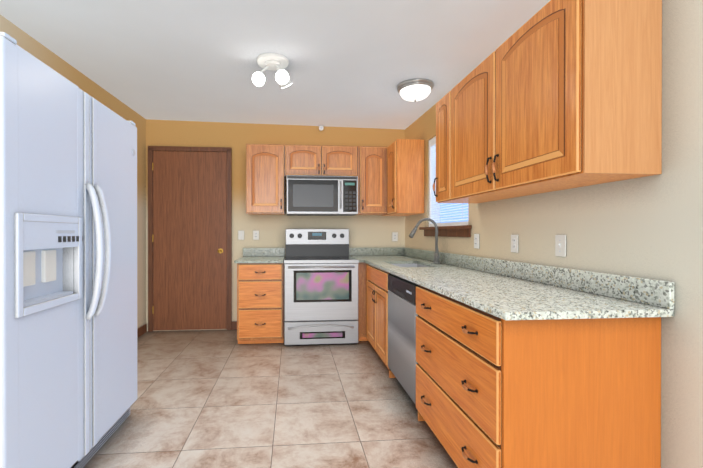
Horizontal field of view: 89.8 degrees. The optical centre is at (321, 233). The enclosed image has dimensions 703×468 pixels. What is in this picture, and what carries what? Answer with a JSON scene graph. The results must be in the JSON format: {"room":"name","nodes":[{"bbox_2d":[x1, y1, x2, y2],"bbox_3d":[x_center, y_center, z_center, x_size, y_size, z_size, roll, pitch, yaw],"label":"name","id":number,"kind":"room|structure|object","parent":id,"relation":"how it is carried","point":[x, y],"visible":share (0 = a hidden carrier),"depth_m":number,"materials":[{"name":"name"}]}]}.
{"room":"kitchen","nodes":[
{"label":"kitchen","id":0,"kind":"room"},
{"bbox_2d":[0,15,145,328],"bbox_3d":[-1.937,-0.103,1.082,0.100,2.620,6.500,0,0,-5],"label":"wall","id":1,"kind":"structure","parent":0,"point":[48,57],"depth_m":3.79,"materials":[{"name":"paint"}]},
{"bbox_2d":[137,321,236,337],"bbox_3d":[-1.477,1.150,3.381,1.193,0.100,1.998,0,0,-5],"label":"baseboard","id":2,"kind":"structure","parent":1,"relation":"attached to","point":[141,330],"depth_m":4.24,"materials":[{"name":"brown wood"}]},
{"bbox_2d":[83,329,457,467],"bbox_3d":[-0.237,1.256,1.228,3.510,0.100,6.700,0,0,-5],"label":"floor","id":3,"kind":"structure","parent":0,"point":[223,398],"depth_m":2.38,"materials":[{"name":"tile"}]},
{"bbox_2d":[0,32,136,467],"bbox_3d":[-1.501,0.239,1.762,0.830,1.932,1.100,0,0,-5],"label":"refrigerator","id":4,"kind":"object","parent":3,"relation":"on","point":[68,273],"visible":1,"depth_m":1.57,"materials":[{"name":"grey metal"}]},
{"bbox_2d":[237,263,283,343],"bbox_3d":[-0.684,0.755,4.093,0.496,0.885,0.709,0,0,-5],"label":"base cabinet","id":5,"kind":"object","parent":3,"relation":"on","point":[260,302],"visible":1,"depth_m":3.78,"materials":[{"name":"brown wood"}]},
{"bbox_2d":[234,248,284,262],"bbox_3d":[-0.698,0.244,4.103,0.522,0.135,0.683,0,0,-5],"label":"countertop","id":6,"kind":"structure","parent":5,"relation":"on","point":[250,255],"depth_m":4.40,"materials":[{"name":"stone"}]},
{"bbox_2d":[284,229,358,344],"bbox_3d":[-0.023,0.567,4.090,0.807,1.262,0.748,0,0,-5],"label":"stove","id":7,"kind":"object","parent":3,"relation":"on","point":[320,286],"visible":1,"depth_m":3.78,"materials":[{"name":"grey metal"}]},
{"bbox_2d":[388,274,417,403],"bbox_3d":[0.888,0.762,2.627,0.633,0.881,0.651,0,0,-5],"label":"dishwasher","id":8,"kind":"object","parent":3,"relation":"on","point":[402,315],"visible":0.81,"depth_m":2.53,"materials":[{"name":"grey metal"}]},
{"bbox_2d":[358,262,660,467],"bbox_3d":[0.879,0.760,2.654,0.744,0.884,2.571,0,0,-5],"label":"base cabinet","id":9,"kind":"object","parent":3,"relation":"on","point":[492,391],"visible":0.94,"depth_m":1.37,"materials":[{"name":"brown wood"}]},
{"bbox_2d":[349,248,361,261],"bbox_3d":[0.379,0.244,4.193,0.004,0.135,0.683,0,0,-5],"label":"countertop","id":10,"kind":"structure","parent":9,"relation":"on","point":[356,253],"depth_m":4.52,"materials":[{"name":"stone"}]},
{"bbox_2d":[362,247,673,319],"bbox_3d":[0.875,0.338,2.945,0.703,0.315,3.253,0,0,-5],"label":"countertop","id":11,"kind":"structure","parent":9,"relation":"on","point":[507,290],"depth_m":1.74,"materials":[{"name":"stone"}]},
{"bbox_2d":[409,218,439,263],"bbox_3d":[0.993,0.064,3.363,0.310,0.438,0.110,0,0,-5],"label":"faucet","id":12,"kind":"object","parent":11,"relation":"on","point":[436,253],"visible":1,"depth_m":3.37,"materials":[{"name":"silver metal"}]},
{"bbox_2d":[0,0,549,129],"bbox_3d":[-0.237,-1.379,1.220,3.510,0.369,6.700,0,0,-5],"label":"ceiling","id":13,"kind":"structure","parent":0,"point":[353,63],"depth_m":2.54,"materials":[{"name":"paint"}]},
{"bbox_2d":[252,53,291,87],"bbox_3d":[-0.387,-1.252,2.752,0.316,0.184,0.320,0,0,-5],"label":"spotlight","id":14,"kind":"object","parent":13,"relation":"attached to","point":[273,62],"visible":1,"depth_m":2.72,"materials":[{"name":"white plastic"}]},
{"bbox_2d":[397,78,433,101],"bbox_3d":[0.843,-1.262,3.162,0.324,0.151,0.324,0,0,-5],"label":"flush-mount dome light","id":15,"kind":"object","parent":13,"relation":"attached to","point":[415,90],"visible":1,"depth_m":3.07,"materials":[{"name":"white glass"}]},
{"bbox_2d":[146,119,404,330],"bbox_3d":[-0.512,-0.113,4.513,3.510,2.620,0.100,0,0,-5],"label":"wall","id":16,"kind":"structure","parent":0,"point":[370,231],"depth_m":4.45,"materials":[{"name":"paint"}]},
{"bbox_2d":[148,146,231,331],"bbox_3d":[-1.624,0.058,4.321,1.006,2.278,0.094,0,0,-5],"label":"door","id":17,"kind":"structure","parent":16,"relation":"in","point":[189,240],"depth_m":4.36,"materials":[{"name":"brown wood"}]},
{"bbox_2d":[238,231,243,239],"bbox_3d":[-1.008,0.014,4.411,0.072,0.116,0.016,0,0,-5],"label":"light switch","id":18,"kind":"object","parent":16,"relation":"attached to","point":[240,235],"visible":1,"depth_m":4.41,"materials":[{"name":"white plastic"}]},
{"bbox_2d":[253,231,258,239],"bbox_3d":[-0.825,0.014,4.430,0.072,0.116,0.008,0,0,-5],"label":"electrical outlet","id":19,"kind":"object","parent":16,"relation":"attached to","point":[255,235],"visible":1,"depth_m":4.43,"materials":[{"name":"white plastic"}]},
{"bbox_2d":[246,144,285,214],"bbox_3d":[-0.674,-0.650,4.279,0.445,0.816,0.331,0,0,-5],"label":"upper cabinet","id":20,"kind":"object","parent":16,"relation":"attached to","point":[270,168],"depth_m":4.12,"materials":[{"name":"brown wood"}]},
{"bbox_2d":[286,145,321,175],"bbox_3d":[-0.231,-0.873,4.316,0.438,0.370,0.331,0,0,-5],"label":"upper cabinet","id":21,"kind":"object","parent":16,"relation":"attached to","point":[300,159],"depth_m":4.15,"materials":[{"name":"brown wood"}]},
{"bbox_2d":[286,175,357,215],"bbox_3d":[-0.002,-0.457,4.280,0.837,0.448,0.442,0,0,-5],"label":"microwave","id":22,"kind":"object","parent":21,"relation":"attached to","point":[322,195],"visible":1,"depth_m":4.09,"materials":[{"name":"grey metal"}]},
{"bbox_2d":[322,145,357,175],"bbox_3d":[0.205,-0.873,4.352,0.437,0.370,0.331,0,0,-5],"label":"upper cabinet","id":23,"kind":"object","parent":16,"relation":"attached to","point":[336,160],"depth_m":4.19,"materials":[{"name":"brown wood"}]},
{"bbox_2d":[357,146,386,214],"bbox_3d":[0.608,-0.650,4.386,0.366,0.816,0.331,0,0,-5],"label":"upper cabinet","id":24,"kind":"object","parent":16,"relation":"attached to","point":[372,160],"depth_m":4.22,"materials":[{"name":"brown wood"}]},
{"bbox_2d":[392,232,397,240],"bbox_3d":[0.958,0.037,4.579,0.072,0.116,0.008,0,0,-5],"label":"electrical outlet","id":25,"kind":"object","parent":16,"relation":"attached to","point":[394,236],"visible":1,"depth_m":4.58,"materials":[{"name":"white plastic"}]},
{"bbox_2d":[405,0,702,467],"bbox_3d":[1.437,-0.104,1.363,0.150,2.620,6.500,0,0,-5],"label":"wall","id":26,"kind":"structure","parent":0,"point":[648,227],"depth_m":1.40,"materials":[{"name":"paint"}]},
{"bbox_2d":[381,139,423,215],"bbox_3d":[0.935,-0.642,4.239,0.368,0.820,0.678,0,0,-5],"label":"upper cabinet","id":27,"kind":"object","parent":26,"relation":"attached to","point":[405,177],"visible":1,"depth_m":3.91,"materials":[{"name":"brown wood"}]},
{"bbox_2d":[433,96,444,202],"bbox_3d":[1.077,-0.638,2.646,0.351,0.790,0.262,0,0,-5],"label":"upper cabinet","id":28,"kind":"object","parent":26,"relation":"attached to","point":[440,105],"depth_m":2.66,"materials":[{"name":"brown wood"}]},
{"bbox_2d":[419,136,471,236],"bbox_3d":[1.232,-0.497,3.397,0.211,1.044,1.030,0,0,-5],"label":"window","id":29,"kind":"structure","parent":26,"relation":"in","point":[450,219],"depth_m":3.59,"materials":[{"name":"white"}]},
{"bbox_2d":[474,234,478,248],"bbox_3d":[1.235,0.057,2.802,0.008,0.116,0.072,0,0,-5],"label":"electrical outlet","id":30,"kind":"object","parent":26,"relation":"attached to","point":[476,240],"visible":1,"depth_m":2.79,"materials":[{"name":"white plastic"}]},
{"bbox_2d":[445,56,524,202],"bbox_3d":[1.110,-0.637,2.241,0.351,0.790,0.550,0,0,-5],"label":"upper cabinet","id":31,"kind":"object","parent":26,"relation":"attached to","point":[467,104],"depth_m":2.25,"materials":[{"name":"brown wood"}]},
{"bbox_2d":[511,235,517,252],"bbox_3d":[1.275,0.063,2.324,0.008,0.116,0.072,0,0,-5],"label":"electrical outlet","id":32,"kind":"object","parent":26,"relation":"attached to","point":[514,243],"visible":1,"depth_m":2.32,"materials":[{"name":"white plastic"}]},
{"bbox_2d":[555,235,565,256],"bbox_3d":[1.305,0.064,1.925,0.016,0.116,0.072,0,0,-5],"label":"light switch","id":33,"kind":"object","parent":26,"relation":"attached to","point":[560,245],"visible":1,"depth_m":1.92,"materials":[{"name":"white plastic"}]},
{"bbox_2d":[489,0,661,195],"bbox_3d":[1.157,-0.635,1.676,0.351,0.790,0.584,0,0,-5],"label":"upper cabinet","id":34,"kind":"object","parent":26,"relation":"attached to","point":[553,95],"depth_m":1.40,"materials":[{"name":"brown wood"}]}
]}

